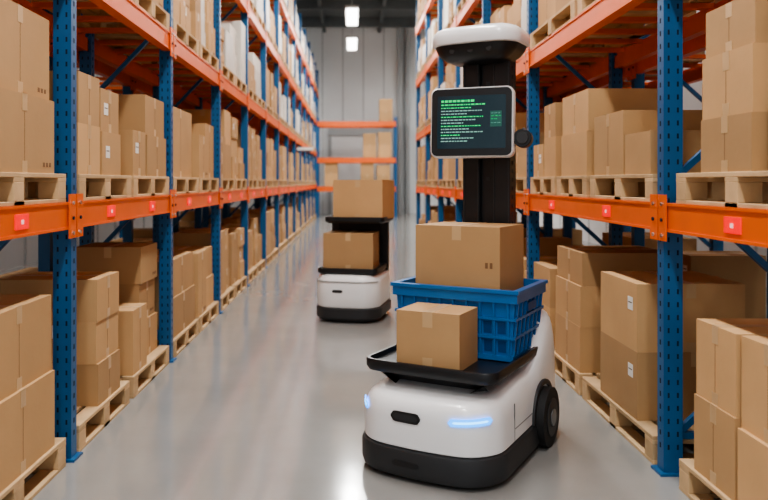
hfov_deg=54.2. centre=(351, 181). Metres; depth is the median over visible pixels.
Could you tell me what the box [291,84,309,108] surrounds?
pallet
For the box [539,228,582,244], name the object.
pallet
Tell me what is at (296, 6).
pallet
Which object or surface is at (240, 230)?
cardboard box
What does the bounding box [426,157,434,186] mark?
pallet
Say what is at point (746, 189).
wooden pallet
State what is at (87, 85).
cardboard box
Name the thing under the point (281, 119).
pallet
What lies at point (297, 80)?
pallet
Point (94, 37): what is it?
pallet
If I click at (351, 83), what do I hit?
wall
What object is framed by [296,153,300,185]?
pallet
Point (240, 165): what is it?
cardboard box
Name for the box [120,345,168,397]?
wooden pallet
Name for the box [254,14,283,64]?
pallet
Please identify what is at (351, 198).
cardboard box
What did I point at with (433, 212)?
pallet
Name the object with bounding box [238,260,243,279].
cardboard box
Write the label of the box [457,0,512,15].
pallet
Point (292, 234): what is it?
pallet
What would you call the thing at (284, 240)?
pallet
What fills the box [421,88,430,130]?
pallet
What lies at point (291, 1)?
pallet
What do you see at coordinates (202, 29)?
pallet
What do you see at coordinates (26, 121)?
cardboard box
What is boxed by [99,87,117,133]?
cardboard box
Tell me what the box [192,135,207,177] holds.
cardboard box
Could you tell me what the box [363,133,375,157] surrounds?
cardboard boxes
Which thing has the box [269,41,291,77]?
pallet
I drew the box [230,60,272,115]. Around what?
cardboard box
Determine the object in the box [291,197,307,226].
pallet
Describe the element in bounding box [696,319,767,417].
cardboard box
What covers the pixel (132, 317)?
cardboard box
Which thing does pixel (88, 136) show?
cardboard box
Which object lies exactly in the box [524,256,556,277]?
cardboard box
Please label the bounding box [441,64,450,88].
pallet
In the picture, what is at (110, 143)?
cardboard box
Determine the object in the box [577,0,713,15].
pallet
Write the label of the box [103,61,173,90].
pallet
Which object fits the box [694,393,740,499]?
cardboard box
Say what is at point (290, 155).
pallet
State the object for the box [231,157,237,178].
cardboard box
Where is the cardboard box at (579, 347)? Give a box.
[555,312,600,372]
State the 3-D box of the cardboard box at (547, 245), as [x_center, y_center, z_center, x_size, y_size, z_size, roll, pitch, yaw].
[1.817,0.723,7.267,0.564,0.366,0.207,0,0,0]
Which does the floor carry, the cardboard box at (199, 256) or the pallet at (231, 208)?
the pallet at (231, 208)
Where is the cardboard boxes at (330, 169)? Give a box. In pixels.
[324,163,337,186]
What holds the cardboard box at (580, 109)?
on the cardboard box at (577, 149)
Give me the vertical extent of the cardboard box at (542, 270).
0.301 m
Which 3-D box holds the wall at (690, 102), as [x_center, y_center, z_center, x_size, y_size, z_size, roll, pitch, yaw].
[5.544,-2.700,13.600,0.112,8.200,39.200,0,0,0]
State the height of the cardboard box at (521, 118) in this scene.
0.330 m
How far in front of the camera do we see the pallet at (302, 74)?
22.66 m
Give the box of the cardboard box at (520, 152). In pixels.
[516,132,543,156]
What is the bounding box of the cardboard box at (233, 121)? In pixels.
[230,117,237,138]
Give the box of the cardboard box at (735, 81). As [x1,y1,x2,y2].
[702,43,767,119]
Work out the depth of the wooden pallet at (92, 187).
4.29 m
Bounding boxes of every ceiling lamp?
[345,5,358,25]
[346,36,357,49]
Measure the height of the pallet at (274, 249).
0.900 m
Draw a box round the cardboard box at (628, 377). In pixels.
[600,331,695,420]
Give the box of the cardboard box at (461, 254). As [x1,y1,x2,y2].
[416,222,523,290]
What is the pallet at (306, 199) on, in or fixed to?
on the floor
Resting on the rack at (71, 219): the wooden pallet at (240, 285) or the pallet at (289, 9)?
the pallet at (289, 9)
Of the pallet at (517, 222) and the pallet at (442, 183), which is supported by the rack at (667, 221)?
the pallet at (442, 183)
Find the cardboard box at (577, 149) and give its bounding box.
[561,131,593,175]
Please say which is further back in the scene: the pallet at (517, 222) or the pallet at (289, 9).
the pallet at (289, 9)
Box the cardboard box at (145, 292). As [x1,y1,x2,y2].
[119,278,154,316]
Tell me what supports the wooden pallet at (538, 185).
on the rack at (667, 221)
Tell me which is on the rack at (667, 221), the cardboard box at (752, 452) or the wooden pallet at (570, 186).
the wooden pallet at (570, 186)
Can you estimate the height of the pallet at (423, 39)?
0.796 m
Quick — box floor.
[0,214,766,499]
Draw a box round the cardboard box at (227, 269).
[225,268,228,289]
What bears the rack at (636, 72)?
on the floor
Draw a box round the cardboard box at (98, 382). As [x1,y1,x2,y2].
[77,349,119,405]
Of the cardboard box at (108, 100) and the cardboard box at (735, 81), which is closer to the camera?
the cardboard box at (735, 81)
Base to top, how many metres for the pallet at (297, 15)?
0.808 m
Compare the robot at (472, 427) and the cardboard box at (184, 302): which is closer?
the robot at (472, 427)
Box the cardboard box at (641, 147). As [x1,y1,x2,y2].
[625,130,700,174]
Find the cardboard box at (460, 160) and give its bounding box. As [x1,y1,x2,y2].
[458,158,462,178]
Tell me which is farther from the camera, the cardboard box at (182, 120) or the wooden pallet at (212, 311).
the wooden pallet at (212, 311)
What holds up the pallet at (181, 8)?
on the rack at (71, 219)
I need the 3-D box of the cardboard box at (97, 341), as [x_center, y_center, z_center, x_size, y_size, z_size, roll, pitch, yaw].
[-1.709,0.907,4.410,0.545,0.236,0.401,0,0,0]
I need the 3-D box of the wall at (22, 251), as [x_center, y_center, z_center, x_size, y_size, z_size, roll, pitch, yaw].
[-5.544,-2.700,13.600,0.112,8.200,39.200,0,0,0]
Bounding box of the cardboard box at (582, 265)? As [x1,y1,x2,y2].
[557,245,656,286]
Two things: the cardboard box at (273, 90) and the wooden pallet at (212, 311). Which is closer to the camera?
the wooden pallet at (212, 311)
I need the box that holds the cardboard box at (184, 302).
[155,285,194,340]
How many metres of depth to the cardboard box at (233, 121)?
9.23 m
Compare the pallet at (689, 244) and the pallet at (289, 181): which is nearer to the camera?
the pallet at (689, 244)
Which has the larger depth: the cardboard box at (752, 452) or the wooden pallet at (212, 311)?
the wooden pallet at (212, 311)
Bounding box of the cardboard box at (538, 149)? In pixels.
[534,144,543,176]
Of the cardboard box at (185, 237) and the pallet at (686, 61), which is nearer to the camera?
the pallet at (686, 61)
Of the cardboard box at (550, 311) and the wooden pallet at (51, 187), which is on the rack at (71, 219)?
the wooden pallet at (51, 187)
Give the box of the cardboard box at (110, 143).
[100,131,120,174]
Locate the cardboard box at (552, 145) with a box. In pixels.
[544,136,560,176]
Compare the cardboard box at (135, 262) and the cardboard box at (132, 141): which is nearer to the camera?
the cardboard box at (132, 141)
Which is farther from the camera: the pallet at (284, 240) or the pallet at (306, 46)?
the pallet at (306, 46)
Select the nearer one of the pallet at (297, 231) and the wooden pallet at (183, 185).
the wooden pallet at (183, 185)
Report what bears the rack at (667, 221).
on the floor
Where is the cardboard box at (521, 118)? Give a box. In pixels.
[516,113,543,131]
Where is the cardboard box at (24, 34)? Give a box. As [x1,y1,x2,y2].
[0,0,48,99]
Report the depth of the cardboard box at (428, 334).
3.67 m
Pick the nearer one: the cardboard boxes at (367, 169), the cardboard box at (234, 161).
the cardboard box at (234, 161)
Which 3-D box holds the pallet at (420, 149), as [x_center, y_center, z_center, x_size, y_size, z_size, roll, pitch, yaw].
[1.837,-0.350,16.790,0.695,0.899,1.000,0,0,0]
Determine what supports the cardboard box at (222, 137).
on the cardboard box at (222, 159)
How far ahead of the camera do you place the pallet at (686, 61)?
6.79 m
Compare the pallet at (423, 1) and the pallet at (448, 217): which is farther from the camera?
the pallet at (423, 1)
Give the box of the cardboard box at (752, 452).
[737,428,767,499]
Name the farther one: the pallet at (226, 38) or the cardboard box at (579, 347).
the pallet at (226, 38)
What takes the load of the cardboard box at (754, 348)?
on the cardboard box at (752, 452)
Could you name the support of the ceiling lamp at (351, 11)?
hanging from the ceiling
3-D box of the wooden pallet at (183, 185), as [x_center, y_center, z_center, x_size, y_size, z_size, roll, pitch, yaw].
[-1.728,0.030,6.428,0.635,0.140,0.975,0,0,0]
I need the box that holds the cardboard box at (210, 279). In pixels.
[206,274,213,307]
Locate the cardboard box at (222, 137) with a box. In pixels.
[221,135,224,157]
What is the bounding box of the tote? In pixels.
[390,276,547,361]
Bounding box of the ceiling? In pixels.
[296,0,415,32]
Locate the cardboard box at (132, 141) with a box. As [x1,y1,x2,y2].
[118,130,144,175]
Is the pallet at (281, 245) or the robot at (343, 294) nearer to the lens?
the robot at (343, 294)
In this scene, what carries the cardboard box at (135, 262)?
on the cardboard box at (145, 292)
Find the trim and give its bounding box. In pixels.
[397,28,409,213]
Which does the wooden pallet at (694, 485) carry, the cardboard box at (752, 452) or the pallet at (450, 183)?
the cardboard box at (752, 452)
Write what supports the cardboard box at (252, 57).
on the rack at (71, 219)
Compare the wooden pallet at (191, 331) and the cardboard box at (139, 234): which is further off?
the cardboard box at (139, 234)
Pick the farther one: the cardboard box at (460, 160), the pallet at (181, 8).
the cardboard box at (460, 160)
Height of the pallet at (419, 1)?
0.801 m
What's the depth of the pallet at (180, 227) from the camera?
11.34 m
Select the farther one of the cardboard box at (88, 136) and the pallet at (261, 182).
the pallet at (261, 182)
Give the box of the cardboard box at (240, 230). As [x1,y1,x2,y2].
[203,227,243,245]
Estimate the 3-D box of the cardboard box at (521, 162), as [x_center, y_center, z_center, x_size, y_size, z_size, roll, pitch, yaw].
[1.803,-0.135,6.911,0.570,0.190,0.920,0,0,0]
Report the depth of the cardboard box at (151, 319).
5.56 m
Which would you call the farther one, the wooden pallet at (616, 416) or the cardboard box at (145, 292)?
the cardboard box at (145, 292)
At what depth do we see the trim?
32.70 m
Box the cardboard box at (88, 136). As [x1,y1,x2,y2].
[77,122,99,174]
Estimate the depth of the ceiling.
30.09 m
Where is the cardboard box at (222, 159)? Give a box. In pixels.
[221,157,224,177]
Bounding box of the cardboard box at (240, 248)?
[238,245,242,262]
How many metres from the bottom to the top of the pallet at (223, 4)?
0.841 m
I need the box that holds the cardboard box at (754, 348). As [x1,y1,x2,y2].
[741,335,767,443]
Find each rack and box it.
[0,0,318,462]
[38,9,255,271]
[316,117,396,216]
[415,0,767,476]
[518,23,767,318]
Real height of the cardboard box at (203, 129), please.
0.545 m
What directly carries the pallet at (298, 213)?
on the floor
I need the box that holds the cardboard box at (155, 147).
[145,135,165,176]
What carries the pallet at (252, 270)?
on the floor
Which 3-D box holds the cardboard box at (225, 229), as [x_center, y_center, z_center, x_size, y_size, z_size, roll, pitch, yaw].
[-1.724,0.673,8.824,0.483,0.237,0.334,0,0,0]
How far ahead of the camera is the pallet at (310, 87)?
26.86 m
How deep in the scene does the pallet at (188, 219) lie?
12.90 m
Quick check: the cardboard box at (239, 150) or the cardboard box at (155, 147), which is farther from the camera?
the cardboard box at (239, 150)
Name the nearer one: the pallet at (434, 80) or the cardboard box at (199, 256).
the cardboard box at (199, 256)
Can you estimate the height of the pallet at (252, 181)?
0.888 m
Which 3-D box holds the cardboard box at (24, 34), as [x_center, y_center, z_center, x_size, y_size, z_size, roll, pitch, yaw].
[-1.699,-0.578,3.265,0.512,0.386,0.627,0,0,0]
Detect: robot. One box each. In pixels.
[317,215,392,321]
[362,23,558,488]
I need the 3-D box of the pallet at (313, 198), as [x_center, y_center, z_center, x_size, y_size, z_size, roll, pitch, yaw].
[-1.728,1.002,28.942,0.635,0.795,0.975,0,0,0]
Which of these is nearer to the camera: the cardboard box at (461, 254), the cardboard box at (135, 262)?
the cardboard box at (461, 254)
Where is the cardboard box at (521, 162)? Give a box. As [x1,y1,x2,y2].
[516,156,526,177]
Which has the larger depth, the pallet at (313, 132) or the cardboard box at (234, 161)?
the pallet at (313, 132)
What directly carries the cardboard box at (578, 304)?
on the cardboard box at (579, 347)
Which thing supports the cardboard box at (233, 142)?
on the cardboard box at (234, 161)
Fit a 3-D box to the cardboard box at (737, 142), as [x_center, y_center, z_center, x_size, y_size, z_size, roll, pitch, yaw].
[1.814,-0.153,3.030,0.620,0.226,0.410,0,0,0]
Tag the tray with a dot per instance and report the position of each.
(484, 375)
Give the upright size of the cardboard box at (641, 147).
0.221 m
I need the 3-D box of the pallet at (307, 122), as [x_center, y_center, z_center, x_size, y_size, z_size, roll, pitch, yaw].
[-1.728,-1.555,24.642,0.635,0.800,0.975,0,0,0]
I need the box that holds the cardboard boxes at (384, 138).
[378,132,390,157]
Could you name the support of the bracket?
attached to the rack at (71, 219)
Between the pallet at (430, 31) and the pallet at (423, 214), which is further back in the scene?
the pallet at (423, 214)
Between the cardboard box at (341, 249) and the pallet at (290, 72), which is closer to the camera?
the cardboard box at (341, 249)
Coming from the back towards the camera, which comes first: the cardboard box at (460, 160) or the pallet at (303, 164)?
the pallet at (303, 164)
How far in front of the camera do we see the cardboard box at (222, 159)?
8.37 m
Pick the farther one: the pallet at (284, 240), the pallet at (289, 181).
the pallet at (289, 181)
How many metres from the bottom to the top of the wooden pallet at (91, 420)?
0.140 m
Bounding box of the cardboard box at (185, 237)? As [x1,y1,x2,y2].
[173,230,224,294]
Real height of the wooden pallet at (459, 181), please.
0.140 m
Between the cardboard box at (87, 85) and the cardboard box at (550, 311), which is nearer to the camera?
the cardboard box at (87, 85)
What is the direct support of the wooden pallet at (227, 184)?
on the rack at (71, 219)
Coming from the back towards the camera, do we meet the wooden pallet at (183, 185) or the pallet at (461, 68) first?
the pallet at (461, 68)
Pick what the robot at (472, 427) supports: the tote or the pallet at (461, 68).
the tote
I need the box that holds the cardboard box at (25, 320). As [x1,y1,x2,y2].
[0,295,50,400]
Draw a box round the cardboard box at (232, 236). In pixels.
[228,232,237,285]
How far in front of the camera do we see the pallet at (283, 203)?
21.22 m
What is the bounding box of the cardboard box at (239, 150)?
[237,147,242,163]
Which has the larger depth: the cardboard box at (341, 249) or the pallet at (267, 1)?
the pallet at (267, 1)
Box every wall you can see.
[0,68,209,270]
[230,27,454,213]
[516,10,766,287]
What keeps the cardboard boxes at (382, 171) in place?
on the rack at (320, 124)
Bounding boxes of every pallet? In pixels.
[0,172,65,206]
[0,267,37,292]
[0,438,65,499]
[24,174,131,200]
[31,0,90,1]
[47,0,169,31]
[77,381,129,451]
[94,0,198,56]
[94,37,126,55]
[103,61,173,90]
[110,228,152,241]
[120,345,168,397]
[131,176,168,196]
[139,0,218,71]
[157,319,198,357]
[173,26,234,85]
[173,177,198,193]
[179,210,210,225]
[179,226,194,228]
[184,21,246,94]
[195,301,218,332]
[199,178,218,192]
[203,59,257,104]
[208,224,257,283]
[209,207,235,218]
[221,0,257,19]
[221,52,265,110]
[221,178,234,190]
[221,286,234,310]
[222,0,265,32]
[223,217,265,274]
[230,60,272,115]
[232,276,246,296]
[233,211,272,265]
[235,179,246,189]
[237,124,257,188]
[248,0,272,45]
[248,6,277,53]
[248,209,277,259]
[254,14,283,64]
[255,135,265,188]
[259,206,287,248]
[266,138,272,187]
[267,32,287,70]
[268,138,277,187]
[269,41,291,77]
[270,0,287,12]
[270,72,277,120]
[272,73,283,125]
[273,146,287,186]
[279,0,291,25]
[279,45,294,83]
[279,155,283,186]
[279,205,298,236]
[279,223,283,253]
[281,0,294,32]
[281,59,300,92]
[281,95,291,131]
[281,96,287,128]
[283,203,303,230]
[288,6,298,42]
[288,152,294,185]
[288,162,291,185]
[288,207,294,240]
[288,208,291,243]
[289,15,300,46]
[290,74,305,102]
[290,110,294,134]
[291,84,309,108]
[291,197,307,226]
[296,34,305,59]
[296,110,300,139]
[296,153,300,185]
[297,212,300,233]
[302,46,309,70]
[302,117,307,144]
[302,121,305,143]
[302,157,303,185]
[302,205,305,228]
[303,164,305,184]
[306,197,312,220]
[306,199,309,224]
[307,122,309,146]
[307,164,309,184]
[310,87,312,113]
[310,162,312,184]
[313,132,315,151]
[313,198,315,217]
[417,0,434,26]
[417,38,432,79]
[417,97,423,133]
[417,145,430,186]
[419,213,424,223]
[421,0,437,18]
[421,45,448,73]
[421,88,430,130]
[421,146,432,186]
[423,206,454,223]
[426,19,445,64]
[426,76,445,126]
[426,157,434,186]
[428,210,454,222]
[432,21,437,54]
[432,158,437,187]
[435,213,454,222]
[439,159,448,187]
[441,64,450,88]
[443,0,448,29]
[446,0,494,28]
[446,158,454,188]
[448,64,454,87]
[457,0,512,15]
[457,179,462,188]
[459,67,462,87]
[474,15,540,96]
[490,5,570,82]
[507,0,606,70]
[516,177,526,192]
[516,211,520,223]
[530,0,656,49]
[530,177,556,195]
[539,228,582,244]
[554,350,599,394]
[557,176,614,197]
[576,62,646,86]
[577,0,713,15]
[582,377,693,463]
[590,174,724,201]
[602,0,704,75]
[602,232,696,250]
[676,171,767,209]
[679,458,730,499]
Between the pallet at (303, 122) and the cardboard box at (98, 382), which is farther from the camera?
the pallet at (303, 122)
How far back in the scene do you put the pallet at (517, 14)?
6.81 m
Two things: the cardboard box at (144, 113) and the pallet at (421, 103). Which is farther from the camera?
the pallet at (421, 103)
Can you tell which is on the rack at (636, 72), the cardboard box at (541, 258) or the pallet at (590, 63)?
the pallet at (590, 63)
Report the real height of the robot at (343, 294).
1.040 m
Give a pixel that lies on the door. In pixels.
(336, 136)
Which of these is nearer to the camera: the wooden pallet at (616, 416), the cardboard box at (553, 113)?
the wooden pallet at (616, 416)
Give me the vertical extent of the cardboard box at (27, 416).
0.361 m
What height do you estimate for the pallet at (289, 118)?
0.790 m
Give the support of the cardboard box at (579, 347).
on the wooden pallet at (564, 370)
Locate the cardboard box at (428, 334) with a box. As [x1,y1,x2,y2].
[397,302,477,369]
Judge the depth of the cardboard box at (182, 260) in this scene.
6.39 m
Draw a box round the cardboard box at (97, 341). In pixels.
[77,311,117,364]
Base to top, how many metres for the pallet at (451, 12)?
0.800 m
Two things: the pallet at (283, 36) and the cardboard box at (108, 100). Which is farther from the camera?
the pallet at (283, 36)
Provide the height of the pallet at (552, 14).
0.722 m
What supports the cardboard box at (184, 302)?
on the wooden pallet at (191, 331)
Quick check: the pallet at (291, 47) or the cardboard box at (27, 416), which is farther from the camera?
the pallet at (291, 47)
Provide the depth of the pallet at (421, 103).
16.50 m
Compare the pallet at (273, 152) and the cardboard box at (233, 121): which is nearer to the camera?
the cardboard box at (233, 121)
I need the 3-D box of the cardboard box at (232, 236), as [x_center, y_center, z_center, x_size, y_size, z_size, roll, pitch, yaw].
[-1.705,0.950,9.373,0.482,0.621,0.484,0,0,0]
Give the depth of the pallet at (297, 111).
20.22 m
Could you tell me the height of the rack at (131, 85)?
5.200 m
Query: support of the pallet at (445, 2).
on the rack at (667, 221)
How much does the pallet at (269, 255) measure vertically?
0.886 m
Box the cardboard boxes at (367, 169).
[361,163,373,179]
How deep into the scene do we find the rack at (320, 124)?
29.91 m
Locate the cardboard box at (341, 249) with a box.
[323,230,378,268]
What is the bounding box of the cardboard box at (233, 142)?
[230,137,236,157]
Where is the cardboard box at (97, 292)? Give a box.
[1,272,118,322]
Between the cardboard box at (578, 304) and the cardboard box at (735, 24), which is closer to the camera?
the cardboard box at (735, 24)
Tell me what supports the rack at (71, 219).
on the floor
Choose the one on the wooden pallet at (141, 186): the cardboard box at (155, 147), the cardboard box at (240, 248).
the cardboard box at (155, 147)
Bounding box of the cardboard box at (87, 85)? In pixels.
[49,71,98,126]
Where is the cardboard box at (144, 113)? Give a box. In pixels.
[118,94,163,137]
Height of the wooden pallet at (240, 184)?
0.140 m
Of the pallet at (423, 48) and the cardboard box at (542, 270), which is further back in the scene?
the pallet at (423, 48)
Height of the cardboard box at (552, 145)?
0.301 m
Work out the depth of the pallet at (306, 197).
26.56 m
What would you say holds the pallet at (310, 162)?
on the rack at (71, 219)
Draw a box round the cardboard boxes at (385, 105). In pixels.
[379,99,391,120]
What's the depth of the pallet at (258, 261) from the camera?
11.44 m
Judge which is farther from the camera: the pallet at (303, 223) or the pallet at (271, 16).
the pallet at (303, 223)
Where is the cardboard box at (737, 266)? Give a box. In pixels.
[683,251,765,318]
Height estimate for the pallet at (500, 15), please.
0.770 m
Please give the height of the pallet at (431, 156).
0.856 m
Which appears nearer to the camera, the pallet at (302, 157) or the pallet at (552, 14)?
the pallet at (552, 14)
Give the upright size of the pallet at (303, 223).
0.714 m
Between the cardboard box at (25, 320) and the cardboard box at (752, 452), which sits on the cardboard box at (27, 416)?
the cardboard box at (25, 320)
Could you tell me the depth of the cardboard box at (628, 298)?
3.96 m
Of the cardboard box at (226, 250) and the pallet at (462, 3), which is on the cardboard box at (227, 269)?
the cardboard box at (226, 250)
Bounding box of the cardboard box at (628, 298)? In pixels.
[601,271,744,351]
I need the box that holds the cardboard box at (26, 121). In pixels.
[0,87,53,173]
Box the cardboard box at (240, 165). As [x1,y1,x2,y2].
[238,163,243,178]
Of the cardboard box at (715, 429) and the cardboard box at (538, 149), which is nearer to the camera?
the cardboard box at (715, 429)
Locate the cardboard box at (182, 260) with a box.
[155,251,192,299]
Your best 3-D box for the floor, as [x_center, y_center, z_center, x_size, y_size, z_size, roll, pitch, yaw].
[0.000,1.450,14.000,11.200,0.100,40.000,0,0,0]
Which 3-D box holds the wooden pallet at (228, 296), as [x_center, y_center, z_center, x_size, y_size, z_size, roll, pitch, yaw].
[-1.728,1.330,8.572,0.635,0.140,0.965,0,0,0]
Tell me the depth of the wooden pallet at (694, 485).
3.32 m
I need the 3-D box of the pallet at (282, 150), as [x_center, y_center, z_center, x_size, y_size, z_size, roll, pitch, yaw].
[-1.728,-0.327,16.043,0.635,0.854,0.975,0,0,0]
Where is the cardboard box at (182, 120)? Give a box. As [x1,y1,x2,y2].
[173,106,191,176]
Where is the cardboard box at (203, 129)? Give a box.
[192,123,213,177]
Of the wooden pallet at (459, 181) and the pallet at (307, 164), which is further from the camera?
the pallet at (307, 164)
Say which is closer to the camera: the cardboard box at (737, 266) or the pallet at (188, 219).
the cardboard box at (737, 266)
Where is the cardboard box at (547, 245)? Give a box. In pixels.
[524,237,571,255]
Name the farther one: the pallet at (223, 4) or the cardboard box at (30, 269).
the pallet at (223, 4)
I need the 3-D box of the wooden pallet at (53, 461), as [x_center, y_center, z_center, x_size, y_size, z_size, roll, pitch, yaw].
[-1.728,1.330,3.180,0.635,0.140,1.040,0,0,0]
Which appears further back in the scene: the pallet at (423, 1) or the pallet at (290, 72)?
the pallet at (290, 72)
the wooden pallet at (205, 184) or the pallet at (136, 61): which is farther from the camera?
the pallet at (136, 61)
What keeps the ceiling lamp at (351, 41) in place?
hanging from the ceiling
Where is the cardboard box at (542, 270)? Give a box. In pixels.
[534,262,556,307]
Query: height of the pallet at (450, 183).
0.884 m
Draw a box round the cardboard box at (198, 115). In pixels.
[181,109,229,144]
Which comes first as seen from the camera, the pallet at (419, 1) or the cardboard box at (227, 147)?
the cardboard box at (227, 147)
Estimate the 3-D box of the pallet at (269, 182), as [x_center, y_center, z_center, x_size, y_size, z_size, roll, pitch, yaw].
[-1.728,-0.327,12.857,0.635,0.853,0.975,0,0,0]
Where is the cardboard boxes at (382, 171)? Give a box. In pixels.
[376,165,389,179]
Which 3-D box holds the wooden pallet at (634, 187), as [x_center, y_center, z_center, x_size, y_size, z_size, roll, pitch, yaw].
[1.837,0.030,4.210,0.695,0.140,0.980,0,0,0]
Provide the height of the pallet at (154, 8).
0.650 m
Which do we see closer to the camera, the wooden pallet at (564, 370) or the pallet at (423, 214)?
the wooden pallet at (564, 370)
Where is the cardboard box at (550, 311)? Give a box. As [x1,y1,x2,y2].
[542,303,554,347]
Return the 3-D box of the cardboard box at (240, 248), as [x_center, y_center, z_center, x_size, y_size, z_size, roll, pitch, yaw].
[-1.701,0.933,9.848,0.498,0.212,0.340,0,0,0]
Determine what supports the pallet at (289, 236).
on the floor
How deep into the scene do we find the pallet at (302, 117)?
23.77 m
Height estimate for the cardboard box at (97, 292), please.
0.241 m
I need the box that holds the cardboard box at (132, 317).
[118,303,146,375]
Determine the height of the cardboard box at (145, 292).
0.271 m
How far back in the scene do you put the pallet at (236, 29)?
9.64 m
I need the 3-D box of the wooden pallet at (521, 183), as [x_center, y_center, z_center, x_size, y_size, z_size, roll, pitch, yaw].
[1.837,0.030,6.930,0.695,0.140,1.000,0,0,0]
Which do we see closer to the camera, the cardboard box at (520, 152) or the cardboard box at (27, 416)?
the cardboard box at (27, 416)
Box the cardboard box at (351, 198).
[333,180,393,218]
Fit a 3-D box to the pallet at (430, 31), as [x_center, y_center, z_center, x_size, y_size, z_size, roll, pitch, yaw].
[1.837,-2.704,14.590,0.695,0.738,1.000,0,0,0]
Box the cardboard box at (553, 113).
[544,102,562,138]
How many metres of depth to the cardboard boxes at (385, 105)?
30.00 m
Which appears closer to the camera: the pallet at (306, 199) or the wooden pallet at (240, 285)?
the wooden pallet at (240, 285)
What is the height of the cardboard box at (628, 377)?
0.361 m
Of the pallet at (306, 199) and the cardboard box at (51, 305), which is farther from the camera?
the pallet at (306, 199)
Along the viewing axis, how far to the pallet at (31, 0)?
4.79 m
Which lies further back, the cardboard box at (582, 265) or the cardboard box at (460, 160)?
the cardboard box at (460, 160)
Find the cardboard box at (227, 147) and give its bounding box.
[225,144,230,178]
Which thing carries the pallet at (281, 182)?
on the rack at (71, 219)
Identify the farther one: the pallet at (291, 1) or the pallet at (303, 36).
the pallet at (303, 36)
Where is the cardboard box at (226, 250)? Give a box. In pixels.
[225,248,227,269]
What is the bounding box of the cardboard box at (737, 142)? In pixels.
[701,112,767,172]
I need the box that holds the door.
[328,128,389,213]
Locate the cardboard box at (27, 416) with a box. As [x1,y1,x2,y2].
[0,370,54,492]
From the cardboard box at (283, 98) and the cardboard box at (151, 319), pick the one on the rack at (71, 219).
the cardboard box at (283, 98)
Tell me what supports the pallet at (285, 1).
on the rack at (71, 219)
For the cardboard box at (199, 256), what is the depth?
7.10 m
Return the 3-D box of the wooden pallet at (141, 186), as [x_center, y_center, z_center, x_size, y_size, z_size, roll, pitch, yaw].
[-1.728,0.030,5.320,0.635,0.140,0.940,0,0,0]
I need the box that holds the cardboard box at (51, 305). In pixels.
[51,305,52,363]
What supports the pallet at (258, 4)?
on the rack at (71, 219)
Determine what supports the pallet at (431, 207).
on the floor
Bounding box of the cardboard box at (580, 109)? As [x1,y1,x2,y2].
[563,88,656,135]
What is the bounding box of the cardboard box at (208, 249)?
[157,246,211,276]
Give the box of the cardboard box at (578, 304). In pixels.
[555,275,600,327]
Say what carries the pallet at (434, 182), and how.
on the rack at (667, 221)
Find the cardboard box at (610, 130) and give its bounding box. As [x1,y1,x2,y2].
[594,110,701,174]
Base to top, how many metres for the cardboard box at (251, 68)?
0.567 m
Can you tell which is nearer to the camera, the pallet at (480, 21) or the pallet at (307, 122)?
the pallet at (480, 21)
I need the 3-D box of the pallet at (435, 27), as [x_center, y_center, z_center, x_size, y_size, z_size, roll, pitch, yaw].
[1.837,-2.774,13.530,0.695,0.878,1.000,0,0,0]
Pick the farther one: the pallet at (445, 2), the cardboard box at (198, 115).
the pallet at (445, 2)
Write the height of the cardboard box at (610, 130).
0.361 m
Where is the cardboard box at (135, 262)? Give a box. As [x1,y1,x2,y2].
[77,242,156,283]
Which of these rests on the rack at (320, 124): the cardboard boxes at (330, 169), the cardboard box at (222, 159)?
the cardboard boxes at (330, 169)
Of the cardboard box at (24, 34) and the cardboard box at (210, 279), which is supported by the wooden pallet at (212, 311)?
the cardboard box at (210, 279)
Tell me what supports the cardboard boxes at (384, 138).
on the rack at (320, 124)
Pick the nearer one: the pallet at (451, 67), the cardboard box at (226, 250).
the cardboard box at (226, 250)
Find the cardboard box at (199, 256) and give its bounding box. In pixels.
[157,250,205,316]
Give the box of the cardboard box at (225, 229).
[182,228,227,248]
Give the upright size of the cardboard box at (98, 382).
0.236 m
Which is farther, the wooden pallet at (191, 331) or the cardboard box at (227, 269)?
the cardboard box at (227, 269)
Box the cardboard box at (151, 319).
[147,312,156,354]
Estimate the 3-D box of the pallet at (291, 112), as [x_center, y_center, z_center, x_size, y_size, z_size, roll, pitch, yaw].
[-1.728,-1.441,18.192,0.635,0.571,0.975,0,0,0]
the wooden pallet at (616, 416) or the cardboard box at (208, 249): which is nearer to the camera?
the wooden pallet at (616, 416)
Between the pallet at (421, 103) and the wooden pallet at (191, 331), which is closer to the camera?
the wooden pallet at (191, 331)
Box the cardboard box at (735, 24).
[706,0,767,58]

